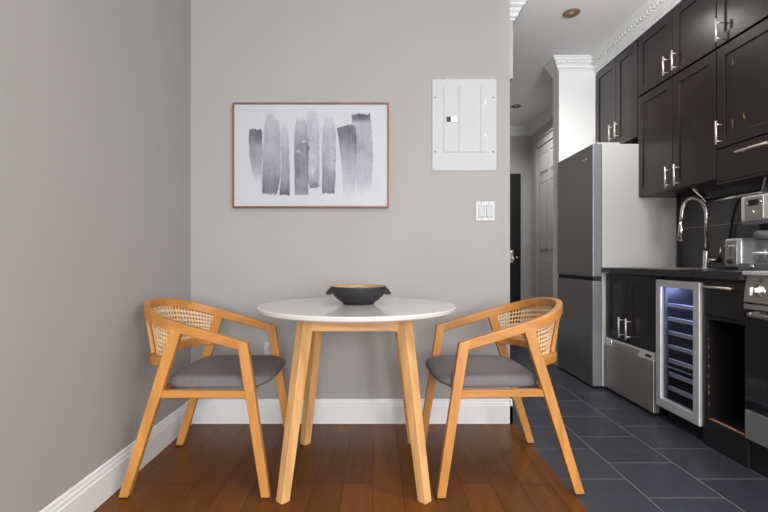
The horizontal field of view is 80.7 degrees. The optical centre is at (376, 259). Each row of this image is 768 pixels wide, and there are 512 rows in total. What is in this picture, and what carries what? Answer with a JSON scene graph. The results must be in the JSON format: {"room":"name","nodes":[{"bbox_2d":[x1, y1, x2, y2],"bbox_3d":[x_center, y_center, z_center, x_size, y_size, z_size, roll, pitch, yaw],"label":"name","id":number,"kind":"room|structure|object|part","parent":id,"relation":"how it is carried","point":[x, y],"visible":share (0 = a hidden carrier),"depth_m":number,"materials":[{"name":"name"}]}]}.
{"room":"dining room","nodes":[
{"label":"dining room","id":0,"kind":"room"},
{"bbox_2d":[0,0,190,511],"bbox_3d":[-1.155,-0.420,-0.850,0.100,2.770,7.300,0,0,0],"label":"wall","id":1,"kind":"structure","parent":0,"point":[95,95],"depth_m":1.71,"materials":[{"name":"beige paint"}]},
{"bbox_2d":[39,400,191,511],"bbox_3d":[-1.097,0.894,-0.910,0.017,0.142,7.180,0,0,0],"label":"baseboard","id":2,"kind":"structure","parent":1,"relation":"attached to","point":[88,494],"depth_m":1.85,"materials":[{"name":"white paint"}]},
{"bbox_2d":[191,0,509,398],"bbox_3d":[-0.159,-0.420,2.740,1.893,2.770,0.120,0,0,0],"label":"wall","id":3,"kind":"structure","parent":0,"point":[429,243],"depth_m":2.68,"materials":[{"name":"beige paint"}]},
{"bbox_2d":[264,342,271,354],"bbox_3d":[-0.632,0.544,2.675,0.072,0.116,0.009,0,0,0],"label":"wall outlet","id":4,"kind":"object","parent":3,"relation":"attached to","point":[267,350],"visible":0.33,"depth_m":2.67,"materials":[{"name":"white plastic"}]},
{"bbox_2d":[232,102,388,207],"bbox_3d":[-0.389,-0.616,2.663,0.918,0.616,0.031,0,0,0],"label":"framed picture","id":5,"kind":"object","parent":3,"relation":"attached to","point":[285,154],"visible":1,"depth_m":2.66,"materials":[{"name":"white paper"}]},
{"bbox_2d":[192,399,512,423],"bbox_3d":[-0.152,0.894,2.671,1.905,0.142,0.017,0,0,0],"label":"baseboard","id":6,"kind":"structure","parent":3,"relation":"attached to","point":[207,411],"depth_m":2.66,"materials":[{"name":"white paint"}]},
{"bbox_2d":[432,78,495,171],"bbox_3d":[0.516,-0.800,2.673,0.381,0.551,0.022,0,0,0],"label":"breaker panel","id":7,"kind":"object","parent":3,"relation":"attached to","point":[463,110],"visible":1,"depth_m":2.67,"materials":[{"name":"white metal"}]},
{"bbox_3d":[0.519,-0.831,2.670,0.249,0.387,0.006,0,0,0],"label":"panel door","id":8,"kind":"part","parent":7,"relation":"part of","materials":[{"name":"white metal"}]},
{"bbox_2d":[476,202,494,220],"bbox_3d":[0.640,-0.289,2.674,0.112,0.115,0.012,0,0,0],"label":"light switch","id":9,"kind":"object","parent":3,"relation":"attached to","point":[485,211],"visible":1,"depth_m":2.67,"materials":[{"name":"white plastic"}]},
{"bbox_2d":[93,334,767,511],"bbox_3d":[0.588,0.995,0.885,3.585,0.060,10.770,0,0,0],"label":"floor","id":10,"kind":"structure","parent":0,"point":[344,467],"depth_m":2.09,"materials":[{"name":"brown wood"}]},
{"bbox_2d":[119,298,287,498],"bbox_3d":[-0.740,0.572,2.097,0.613,0.786,0.550,0,0,0],"label":"dining chair","id":11,"kind":"object","parent":10,"relation":"on","point":[247,371],"visible":1,"depth_m":1.87,"materials":[{"name":"brown wood"}]},
{"bbox_3d":[-0.918,0.619,1.844,0.252,0.681,0.032,0,0,-3],"label":"leg","id":12,"kind":"part","parent":11,"relation":"part of","materials":[{"name":"brown wood"}]},
{"bbox_3d":[-0.983,0.311,1.957,0.055,0.200,0.033,0,0,-5],"label":"post","id":13,"kind":"part","parent":11,"relation":"part of","materials":[{"name":"brown wood"}]},
{"bbox_3d":[-0.983,0.311,2.237,0.055,0.200,0.033,0,0,5],"label":"post","id":14,"kind":"part","parent":11,"relation":"part of","materials":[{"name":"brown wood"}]},
{"bbox_3d":[-0.927,0.417,2.097,0.165,0.036,0.528,0,0,0],"label":"rail","id":15,"kind":"part","parent":11,"relation":"part of","materials":[{"name":"brown wood"}]},
{"bbox_3d":[-0.928,0.311,2.097,0.185,0.192,0.485,0,0,0],"label":"cane panel","id":16,"kind":"part","parent":11,"relation":"part of","materials":[{"name":"beige wicker"}]},
{"bbox_3d":[-0.918,0.619,2.350,0.252,0.681,0.032,0,0,3],"label":"leg","id":17,"kind":"part","parent":11,"relation":"part of","materials":[{"name":"brown wood"}]},
{"bbox_3d":[-0.795,0.275,2.097,0.503,0.192,0.525,0,0,0],"label":"arm rail","id":18,"kind":"part","parent":11,"relation":"part of","materials":[{"name":"brown wood"}]},
{"bbox_3d":[-0.716,0.551,2.097,0.385,0.040,0.520,0,0,0],"label":"seat frame","id":19,"kind":"part","parent":11,"relation":"part of","materials":[{"name":"brown wood"}]},
{"bbox_3d":[-0.667,0.506,2.097,0.443,0.054,0.459,0,0,0],"label":"seat","id":20,"kind":"part","parent":11,"relation":"part of","materials":[{"name":"grey fabric"}]},
{"bbox_3d":[-0.502,0.642,1.844,0.140,0.633,0.035,0,0,6],"label":"leg","id":21,"kind":"part","parent":11,"relation":"part of","materials":[{"name":"brown wood"}]},
{"bbox_3d":[-0.502,0.642,2.350,0.140,0.633,0.035,0,0,-6],"label":"leg","id":22,"kind":"part","parent":11,"relation":"part of","materials":[{"name":"brown wood"}]},
{"bbox_2d":[256,297,455,504],"bbox_3d":[-0.093,0.587,2.105,0.910,0.757,0.910,0,0,0],"label":"dining table","id":23,"kind":"object","parent":10,"relation":"on","point":[313,316],"visible":0.94,"depth_m":1.85,"materials":[{"name":"brown wood"}]},
{"bbox_3d":[-0.335,0.598,1.851,0.159,0.735,0.051,0,0,-45],"label":"leg","id":24,"kind":"part","parent":23,"relation":"part of","materials":[{"name":"brown wood"}]},
{"bbox_3d":[-0.335,0.598,2.335,0.159,0.735,0.051,0,0,45],"label":"leg","id":25,"kind":"part","parent":23,"relation":"part of","materials":[{"name":"brown wood"}]},
{"bbox_2d":[326,284,390,304],"bbox_3d":[-0.088,0.166,2.150,0.266,0.084,0.266,0,0,39],"label":"serving bowl","id":26,"kind":"object","parent":23,"relation":"on","point":[356,294],"visible":1,"depth_m":2.06,"materials":[{"name":"grey ceramic"}]},
{"bbox_3d":[-0.224,0.145,2.150,0.041,0.033,0.082,0,0,0],"label":"handle","id":27,"kind":"part","parent":26,"relation":"part of","materials":[{"name":"grey ceramic"}]},
{"bbox_3d":[0.048,0.145,2.150,0.041,0.033,0.082,0,0,0],"label":"handle","id":28,"kind":"part","parent":26,"relation":"part of","materials":[{"name":"grey ceramic"}]},
{"bbox_3d":[0.149,0.598,2.335,0.051,0.735,0.159,0,0,45],"label":"leg","id":29,"kind":"part","parent":23,"relation":"part of","materials":[{"name":"brown wood"}]},
{"bbox_3d":[0.149,0.598,1.851,0.159,0.735,0.051,0,0,45],"label":"leg","id":30,"kind":"part","parent":23,"relation":"part of","materials":[{"name":"brown wood"}]},
{"bbox_2d":[422,297,584,498],"bbox_3d":[0.534,0.572,2.108,0.613,0.786,0.550,0,0,-3],"label":"dining chair","id":31,"kind":"object","parent":10,"relation":"on","point":[459,371],"visible":1,"depth_m":1.88,"materials":[{"name":"brown wood"}]},
{"bbox_3d":[0.283,0.642,2.348,0.140,0.633,0.035,0,0,3],"label":"leg","id":32,"kind":"part","parent":31,"relation":"part of","materials":[{"name":"brown wood"}]},
{"bbox_3d":[0.309,0.642,1.843,0.140,0.633,0.035,0,0,-9],"label":"leg","id":33,"kind":"part","parent":31,"relation":"part of","materials":[{"name":"brown wood"}]},
{"bbox_3d":[0.462,0.506,2.104,0.443,0.054,0.459,0,0,-3],"label":"seat","id":34,"kind":"part","parent":31,"relation":"part of","materials":[{"name":"grey fabric"}]},
{"bbox_3d":[0.510,0.551,2.106,0.385,0.040,0.520,0,0,-3],"label":"seat frame","id":35,"kind":"part","parent":31,"relation":"part of","materials":[{"name":"brown wood"}]},
{"bbox_3d":[0.589,0.275,2.110,0.503,0.192,0.525,0,0,-3],"label":"arm rail","id":36,"kind":"part","parent":31,"relation":"part of","materials":[{"name":"brown wood"}]},
{"bbox_3d":[0.699,0.619,2.370,0.252,0.681,0.032,0,0,-6],"label":"leg","id":37,"kind":"part","parent":31,"relation":"part of","materials":[{"name":"brown wood"}]},
{"bbox_3d":[0.722,0.311,2.117,0.185,0.192,0.485,0,0,-3],"label":"cane panel","id":38,"kind":"part","parent":31,"relation":"part of","materials":[{"name":"beige wicker"}]},
{"bbox_3d":[0.721,0.417,2.117,0.165,0.036,0.528,0,0,-3],"label":"rail","id":39,"kind":"part","parent":31,"relation":"part of","materials":[{"name":"brown wood"}]},
{"bbox_3d":[0.725,0.619,1.864,0.252,0.681,0.032,0,0,0],"label":"leg","id":40,"kind":"part","parent":31,"relation":"part of","materials":[{"name":"brown wood"}]},
{"bbox_3d":[0.784,0.311,1.980,0.055,0.200,0.033,0,0,2],"label":"post","id":41,"kind":"part","parent":31,"relation":"part of","materials":[{"name":"brown wood"}]},
{"bbox_2d":[558,142,675,386],"bbox_3d":[1.934,0.040,3.726,0.632,1.851,0.664,0,0,0],"label":"refrigerator","id":42,"kind":"object","parent":10,"relation":"on","point":[603,220],"visible":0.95,"depth_m":3.40,"materials":[{"name":"metal"}]},
{"bbox_3d":[1.653,0.554,3.727,0.066,0.794,0.663,0,0,0],"label":"door","id":43,"kind":"part","parent":42,"relation":"part of","materials":[{"name":"silver metal"}]},
{"bbox_3d":[1.653,-0.373,3.727,0.066,1.000,0.663,0,0,0],"label":"door","id":44,"kind":"part","parent":42,"relation":"part of","materials":[{"name":"silver metal"}]},
{"bbox_2d":[605,337,668,415],"bbox_3d":[1.974,0.770,3.076,0.552,0.390,0.600,0,0,0],"label":"dishwasher","id":45,"kind":"object","parent":10,"relation":"on","point":[630,369],"visible":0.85,"depth_m":3.01,"materials":[{"name":"silver metal"}]},
{"bbox_3d":[1.710,0.606,3.106,0.022,0.038,0.335,0,0,0],"label":"finger pull","id":46,"kind":"part","parent":45,"relation":"part of","materials":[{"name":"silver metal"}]},
{"bbox_2d":[606,273,663,351],"bbox_3d":[1.969,0.332,3.076,0.587,0.476,0.616,0,0,0],"label":"base cabinet","id":47,"kind":"object","parent":45,"relation":"on","point":[630,298],"visible":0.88,"depth_m":3.04,"materials":[{"name":"black wood"}]},
{"bbox_3d":[1.725,0.334,3.242,0.020,0.462,0.278,0,0,0],"label":"door","id":48,"kind":"part","parent":47,"relation":"part of","materials":[{"name":"black wood"}]},
{"bbox_3d":[1.696,0.469,3.145,0.041,0.143,0.012,0,0,0],"label":"handle","id":49,"kind":"part","parent":47,"relation":"part of","materials":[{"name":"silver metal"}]},
{"bbox_3d":[1.696,0.469,3.055,0.041,0.143,0.012,0,0,0],"label":"handle","id":50,"kind":"part","parent":47,"relation":"part of","materials":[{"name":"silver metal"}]},
{"bbox_3d":[1.725,0.334,2.934,0.020,0.462,0.326,0,0,0],"label":"door","id":51,"kind":"part","parent":47,"relation":"part of","materials":[{"name":"black wood"}]},
{"bbox_2d":[602,267,746,279],"bbox_3d":[1.976,0.074,2.740,0.582,0.037,1.295,0,0,0],"label":"countertop","id":52,"kind":"structure","parent":47,"relation":"on","point":[716,273],"depth_m":2.52,"materials":[{"name":"black stone"}]},
{"bbox_2d":[623,267,713,268],"bbox_3d":[1.940,0.141,3.040,0.318,0.177,0.478,0,0,0],"label":"sink","id":53,"kind":"object","parent":52,"relation":"in","point":[623,267],"visible":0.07,"depth_m":3.20,"materials":[{"name":"silver metal"}]},
{"bbox_2d":[677,196,722,267],"bbox_3d":[2.118,-0.184,2.983,0.257,0.480,0.088,0,0,15],"label":"faucet","id":54,"kind":"object","parent":52,"relation":"on","point":[706,254],"visible":0.98,"depth_m":2.97,"materials":[{"name":"silver metal"}]},
{"bbox_3d":[2.092,-0.238,2.985,0.185,0.365,0.021,0,0,0],"label":"spout","id":55,"kind":"part","parent":54,"relation":"part of","materials":[{"name":"silver metal"}]},
{"bbox_2d":[724,238,767,269],"bbox_3d":[2.124,-0.034,2.590,0.232,0.180,0.120,0,0,0],"label":"toaster","id":56,"kind":"object","parent":52,"relation":"on","point":[737,250],"visible":0.71,"depth_m":2.53,"materials":[{"name":"silver metal"}]},
{"bbox_3d":[2.036,-0.042,2.595,0.012,0.143,0.086,0,0,0],"label":"panel","id":57,"kind":"part","parent":56,"relation":"part of","materials":[{"name":"silver metal"}]},
{"bbox_2d":[738,193,767,270],"bbox_3d":[2.065,-0.140,2.326,0.250,0.391,0.218,0,0,0],"label":"coffee maker","id":58,"kind":"object","parent":52,"relation":"on","point":[754,209],"visible":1,"depth_m":2.33,"materials":[{"name":"grey metal"}]},
{"bbox_3d":[1.950,-0.270,2.337,0.007,0.114,0.115,0,0,0],"label":"control panel","id":59,"kind":"part","parent":58,"relation":"part of","materials":[{"name":"silver metal"}]},
{"bbox_2d":[757,224,767,229],"bbox_3d":[2.028,-0.169,2.330,0.110,0.032,0.110,0,0,0],"label":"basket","id":60,"kind":"object","parent":58,"relation":"on","point":[761,226],"depth_m":2.32,"materials":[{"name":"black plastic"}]},
{"bbox_2d":[656,276,702,436],"bbox_3d":[1.970,0.529,2.572,0.540,0.871,0.372,0,0,0],"label":"wine cooler","id":61,"kind":"object","parent":10,"relation":"on","point":[679,300],"visible":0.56,"depth_m":2.70,"materials":[{"name":"silver metal"}]},
{"bbox_2d":[668,303,692,310],"bbox_3d":[1.766,0.271,2.572,0.018,0.022,0.316,0,0,0],"label":"shelf","id":62,"kind":"object","parent":61,"relation":"attached to","point":[671,306],"depth_m":2.64,"materials":[{"name":"metal"}]},
{"bbox_2d":[668,317,692,324],"bbox_3d":[1.766,0.354,2.572,0.018,0.022,0.316,0,0,0],"label":"shelf","id":63,"kind":"object","parent":61,"relation":"attached to","point":[671,320],"depth_m":2.63,"materials":[{"name":"metal"}]},
{"bbox_2d":[668,331,692,339],"bbox_3d":[1.766,0.437,2.572,0.018,0.022,0.316,0,0,0],"label":"shelf","id":64,"kind":"object","parent":61,"relation":"attached to","point":[671,334],"depth_m":2.63,"materials":[{"name":"metal"}]},
{"bbox_2d":[668,344,692,354],"bbox_3d":[1.766,0.520,2.572,0.018,0.022,0.316,0,0,0],"label":"shelf","id":65,"kind":"object","parent":61,"relation":"attached to","point":[671,347],"depth_m":2.63,"materials":[{"name":"metal"}]},
{"bbox_2d":[668,358,692,369],"bbox_3d":[1.766,0.603,2.572,0.018,0.022,0.316,0,0,0],"label":"shelf","id":66,"kind":"object","parent":61,"relation":"attached to","point":[671,361],"depth_m":2.63,"materials":[{"name":"metal"}]},
{"bbox_2d":[668,372,692,384],"bbox_3d":[1.766,0.686,2.572,0.018,0.022,0.316,0,0,0],"label":"shelf","id":67,"kind":"object","parent":61,"relation":"attached to","point":[671,375],"depth_m":2.63,"materials":[{"name":"metal"}]},
{"bbox_2d":[668,386,692,399],"bbox_3d":[1.766,0.769,2.572,0.018,0.022,0.316,0,0,0],"label":"shelf","id":68,"kind":"object","parent":61,"relation":"attached to","point":[670,388],"depth_m":2.63,"materials":[{"name":"metal"}]},
{"bbox_3d":[1.995,0.105,2.572,0.490,0.022,0.368,0,0,0],"label":"gap panel","id":69,"kind":"part","parent":61,"relation":"part of","materials":[{"name":"black plastic"}]},
{"bbox_2d":[703,278,752,467],"bbox_3d":[1.968,0.529,2.237,0.585,0.871,0.290,0,0,0],"label":"base cabinet","id":70,"kind":"object","parent":10,"relation":"on","point":[724,407],"visible":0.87,"depth_m":2.36,"materials":[{"name":"black wood"}]},
{"bbox_3d":[1.696,0.137,2.237,0.041,0.012,0.175,0,0,0],"label":"handle","id":71,"kind":"part","parent":70,"relation":"part of","materials":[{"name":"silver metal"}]},
{"bbox_3d":[1.725,0.198,2.237,0.020,0.175,0.284,0,0,0],"label":"drawer","id":72,"kind":"part","parent":70,"relation":"part of","materials":[{"name":"black wood"}]},
{"bbox_2d":[742,271,767,477],"bbox_3d":[1.945,0.493,1.710,0.621,0.943,0.759,0,0,0],"label":"range","id":73,"kind":"object","parent":10,"relation":"on","point":[756,287],"visible":1,"depth_m":2.02,"materials":[{"name":"silver metal"}]},
{"bbox_2d":[742,271,767,275],"bbox_3d":[1.970,0.059,1.710,0.569,0.019,0.759,0,0,0],"label":"cooktop","id":74,"kind":"object","parent":73,"relation":"in","point":[749,273],"depth_m":2.01,"materials":[{"name":"silver metal"}]},
{"bbox_3d":[1.696,0.212,1.709,0.008,0.022,0.754,0,0,0],"label":"door trim","id":75,"kind":"part","parent":73,"relation":"part of","materials":[{"name":"silver metal"}]},
{"bbox_3d":[1.714,0.132,1.709,0.043,0.123,0.758,0,0,0],"label":"control panel","id":76,"kind":"part","parent":73,"relation":"part of","materials":[{"name":"silver metal"}]},
{"bbox_3d":[1.716,0.753,1.709,0.038,0.133,0.754,0,0,0],"label":"storage drawer","id":77,"kind":"part","parent":73,"relation":"part of","materials":[{"name":"silver metal"}]},
{"bbox_3d":[1.716,0.437,1.709,0.039,0.472,0.754,0,0,0],"label":"oven door","id":78,"kind":"part","parent":73,"relation":"part of","materials":[{"name":"black glass"}]},
{"bbox_3d":[1.679,0.139,2.003,0.040,0.056,0.056,0,0,0],"label":"knob","id":79,"kind":"part","parent":73,"relation":"part of","materials":[{"name":"silver metal"}]},
{"bbox_3d":[1.666,0.244,1.696,0.064,0.032,0.640,0,0,0],"label":"oven handle","id":80,"kind":"part","parent":73,"relation":"part of","materials":[{"name":"silver metal"}]},
{"bbox_2d":[510,136,530,318],"bbox_3d":[1.520,-0.420,6.220,1.720,2.770,0.100,0,0,0],"label":"wall","id":81,"kind":"structure","parent":0,"point":[520,146],"depth_m":6.17,"materials":[{"name":"paint"}]},
{"bbox_2d":[510,174,520,325],"bbox_3d":[1.501,-0.107,6.117,0.902,2.134,0.103,0,0,0],"label":"door","id":82,"kind":"structure","parent":81,"relation":"in","point":[515,179],"depth_m":6.13,"materials":[{"name":"black paint"}]},
{"bbox_2d":[510,126,529,135],"bbox_3d":[1.442,-1.748,6.130,1.317,0.115,0.080,0,0,0],"label":"crown molding","id":83,"kind":"structure","parent":81,"relation":"attached to","point":[514,130],"depth_m":6.13,"materials":[{"name":"white paint"}]},
{"bbox_2d":[525,237,529,245],"bbox_3d":[2.055,-0.250,6.164,0.075,0.120,0.012,0,0,0],"label":"light switch","id":84,"kind":"object","parent":81,"relation":"attached to","point":[527,239],"visible":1,"depth_m":6.17,"materials":[{"name":"white plastic"}]},
{"bbox_2d":[531,119,552,298],"bbox_3d":[2.150,-0.420,5.190,0.100,2.770,1.960,0,0,0],"label":"wall","id":85,"kind":"structure","parent":0,"point":[549,125],"depth_m":6.11,"materials":[{"name":"paint"}]},
{"bbox_2d":[527,103,552,135],"bbox_3d":[2.060,-1.748,5.190,0.080,0.115,1.960,0,0,0],"label":"crown molding","id":86,"kind":"structure","parent":85,"relation":"attached to","point":[546,115],"depth_m":5.65,"materials":[{"name":"white paint"}]},
{"bbox_2d":[533,128,552,337],"bbox_3d":[2.078,-0.292,5.457,0.045,2.515,1.015,0,0,0],"label":"door","id":87,"kind":"structure","parent":85,"relation":"in","point":[543,146],"depth_m":5.63,"materials":[{"name":"paint"}]},
{"bbox_2d":[591,0,682,73],"bbox_3d":[1.929,-1.740,-0.215,0.085,0.130,8.570,0,0,0],"label":"crown molding","id":88,"kind":"structure","parent":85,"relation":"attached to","point":[651,12],"depth_m":3.42,"materials":[{"name":"white paint"}]},
{"bbox_2d":[553,60,612,366],"bbox_3d":[1.960,-0.420,4.140,0.641,2.770,0.140,0,0,0],"label":"wall pillar","id":89,"kind":"structure","parent":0,"point":[574,92],"depth_m":4.07,"materials":[{"name":"white paint"}]},
{"bbox_2d":[544,55,593,76],"bbox_3d":[1.763,-1.752,4.098,0.418,0.105,0.225,0,0,0],"label":"crown molding","id":90,"kind":"structure","parent":89,"relation":"attached to","point":[557,63],"depth_m":4.03,"materials":[{"name":"white paint"}]},
{"bbox_2d":[510,0,683,125],"bbox_3d":[0.588,-1.845,0.885,3.585,0.080,10.770,0,0,0],"label":"ceiling","id":91,"kind":"structure","parent":0,"point":[541,31],"depth_m":3.65,"materials":[{"name":"paint"}]},
{"bbox_2d":[510,21,512,80],"bbox_3d":[0.873,-1.546,3.353,0.180,0.517,0.295,0,0,0],"label":"beam","id":92,"kind":"structure","parent":91,"relation":"attached to","point":[511,22],"depth_m":3.21,"materials":[{"name":"beige paint"}]},
{"bbox_2d":[510,0,527,24],"bbox_3d":[0.913,-1.749,3.312,0.260,0.112,0.375,0,0,0],"label":"crown molding","id":93,"kind":"structure","parent":92,"relation":"attached to","point":[516,6],"depth_m":3.16,"materials":[{"name":"white"}]},
{"bbox_2d":[511,104,520,107],"bbox_3d":[1.630,-1.802,5.300,0.120,0.007,0.120,0,0,0],"label":"recessed light","id":94,"kind":"object","parent":91,"relation":"in","point":[515,105],"visible":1,"depth_m":5.29,"materials":[{"name":"brown metal"}]},
{"bbox_2d":[563,8,579,17],"bbox_3d":[1.420,-1.802,3.300,0.120,0.007,0.120,0,0,0],"label":"recessed light","id":95,"kind":"object","parent":91,"relation":"in","point":[569,13],"visible":1,"depth_m":3.30,"materials":[{"name":"brown metal"}]},
{"bbox_2d":[676,183,767,268],"bbox_3d":[2.324,-0.420,-0.145,0.112,2.770,8.710,0,0,0],"label":"wall","id":96,"kind":"structure","parent":0,"point":[691,250],"depth_m":3.07,"materials":[{"name":"grey tile"}]},
{"bbox_2d":[596,40,639,143],"bbox_3d":[2.102,-1.298,3.739,0.353,0.735,0.652,0,0,0],"label":"upper cabinet","id":97,"kind":"object","parent":96,"relation":"attached to","point":[617,97],"visible":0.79,"depth_m":3.66,"materials":[{"name":"black wood"}]},
{"bbox_3d":[1.975,-1.298,3.893,0.020,0.729,0.341,0,0,0],"label":"door","id":98,"kind":"part","parent":97,"relation":"part of","materials":[{"name":"black wood"}]},
{"bbox_3d":[1.946,-1.058,3.765,0.041,0.135,0.012,0,0,0],"label":"handle","id":99,"kind":"part","parent":97,"relation":"part of","materials":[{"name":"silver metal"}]},
{"bbox_3d":[1.975,-1.298,3.566,0.020,0.729,0.303,0,0,0],"label":"door","id":100,"kind":"part","parent":97,"relation":"part of","materials":[{"name":"black wood"}]},
{"bbox_2d":[638,0,719,96],"bbox_3d":[2.102,-1.446,3.015,0.353,0.438,0.784,0,0,0],"label":"upper cabinet","id":101,"kind":"object","parent":96,"relation":"attached to","point":[685,35],"visible":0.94,"depth_m":2.97,"materials":[{"name":"black wood"}]},
{"bbox_3d":[1.975,-1.446,3.207,0.020,0.432,0.398,0,0,0],"label":"door","id":102,"kind":"part","parent":101,"relation":"part of","materials":[{"name":"black wood"}]},
{"bbox_3d":[1.946,-1.308,3.050,0.041,0.130,0.012,0,0,0],"label":"handle","id":103,"kind":"part","parent":101,"relation":"part of","materials":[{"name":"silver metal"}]},
{"bbox_3d":[1.946,-1.308,2.960,0.041,0.130,0.012,0,0,0],"label":"handle","id":104,"kind":"part","parent":101,"relation":"part of","materials":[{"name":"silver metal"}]},
{"bbox_3d":[1.975,-1.446,2.813,0.020,0.432,0.378,0,0,0],"label":"door","id":105,"kind":"part","parent":101,"relation":"part of","materials":[{"name":"black wood"}]},
{"bbox_2d":[638,51,747,197],"bbox_3d":[2.102,-0.844,3.015,0.353,0.751,0.784,0,0,0],"label":"upper cabinet","id":106,"kind":"object","parent":96,"relation":"attached to","point":[677,118],"visible":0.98,"depth_m":2.94,"materials":[{"name":"black wood"}]},
{"bbox_3d":[1.975,-0.844,3.207,0.020,0.745,0.398,0,0,0],"label":"door","id":107,"kind":"part","parent":106,"relation":"part of","materials":[{"name":"black wood"}]},
{"bbox_3d":[1.946,-0.552,3.030,0.041,0.141,0.012,0,0,0],"label":"handle","id":108,"kind":"part","parent":106,"relation":"part of","materials":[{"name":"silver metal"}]},
{"bbox_3d":[1.946,-0.552,2.940,0.041,0.141,0.012,0,0,0],"label":"handle","id":109,"kind":"part","parent":106,"relation":"part of","materials":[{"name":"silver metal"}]},
{"bbox_3d":[1.975,-0.844,2.813,0.020,0.745,0.378,0,0,0],"label":"door","id":110,"kind":"part","parent":106,"relation":"part of","materials":[{"name":"black wood"}]},
{"bbox_2d":[693,176,767,238],"bbox_3d":[2.163,-0.212,2.677,0.198,0.525,0.563,0,0,0],"label":"power cord","id":111,"kind":"object","parent":106,"relation":"attached to","point":[752,191],"visible":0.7,"depth_m":2.68,"materials":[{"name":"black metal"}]},
{"bbox_3d":[2.112,-0.393,2.660,0.085,0.015,0.400,0,0,0],"label":"lamp shade","id":112,"kind":"part","parent":111,"relation":"part of","materials":[{"name":"black plastic"}]},
{"bbox_3d":[2.187,-0.161,2.750,0.028,0.423,0.343,0,0,27],"label":"cord","id":113,"kind":"part","parent":111,"relation":"part of","materials":[{"name":"black rubber"}]},
{"bbox_2d":[715,19,767,184],"bbox_3d":[2.102,-0.826,2.404,0.353,0.786,0.426,0,0,0],"label":"upper cabinet","id":114,"kind":"object","parent":96,"relation":"attached to","point":[741,125],"visible":1,"depth_m":2.43,"materials":[{"name":"black wood"}]},
{"bbox_3d":[1.946,-0.725,2.575,0.041,0.135,0.012,0,0,0],"label":"handle","id":115,"kind":"part","parent":114,"relation":"part of","materials":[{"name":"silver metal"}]},
{"bbox_3d":[1.975,-0.540,2.404,0.020,0.185,0.423,0,0,0],"label":"drawer","id":116,"kind":"part","parent":114,"relation":"part of","materials":[{"name":"black wood"}]},
{"bbox_3d":[1.980,-0.440,2.404,0.029,0.013,0.423,0,0,0],"label":"rail","id":117,"kind":"part","parent":114,"relation":"part of","materials":[{"name":"black wood"}]},
{"bbox_3d":[1.946,-0.583,2.340,0.041,0.012,0.200,0,0,0],"label":"handle","id":118,"kind":"part","parent":114,"relation":"part of","materials":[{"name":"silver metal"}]},
{"bbox_2d":[715,0,767,47],"bbox_3d":[2.102,-1.446,2.404,0.353,0.438,0.426,0,0,0],"label":"upper cabinet","id":119,"kind":"object","parent":96,"relation":"attached to","point":[734,18],"visible":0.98,"depth_m":2.48,"materials":[{"name":"black wood"}]},
{"bbox_3d":[1.946,-1.308,2.575,0.041,0.130,0.012,0,0,0],"label":"handle","id":120,"kind":"part","parent":119,"relation":"part of","materials":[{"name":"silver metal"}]}
]}

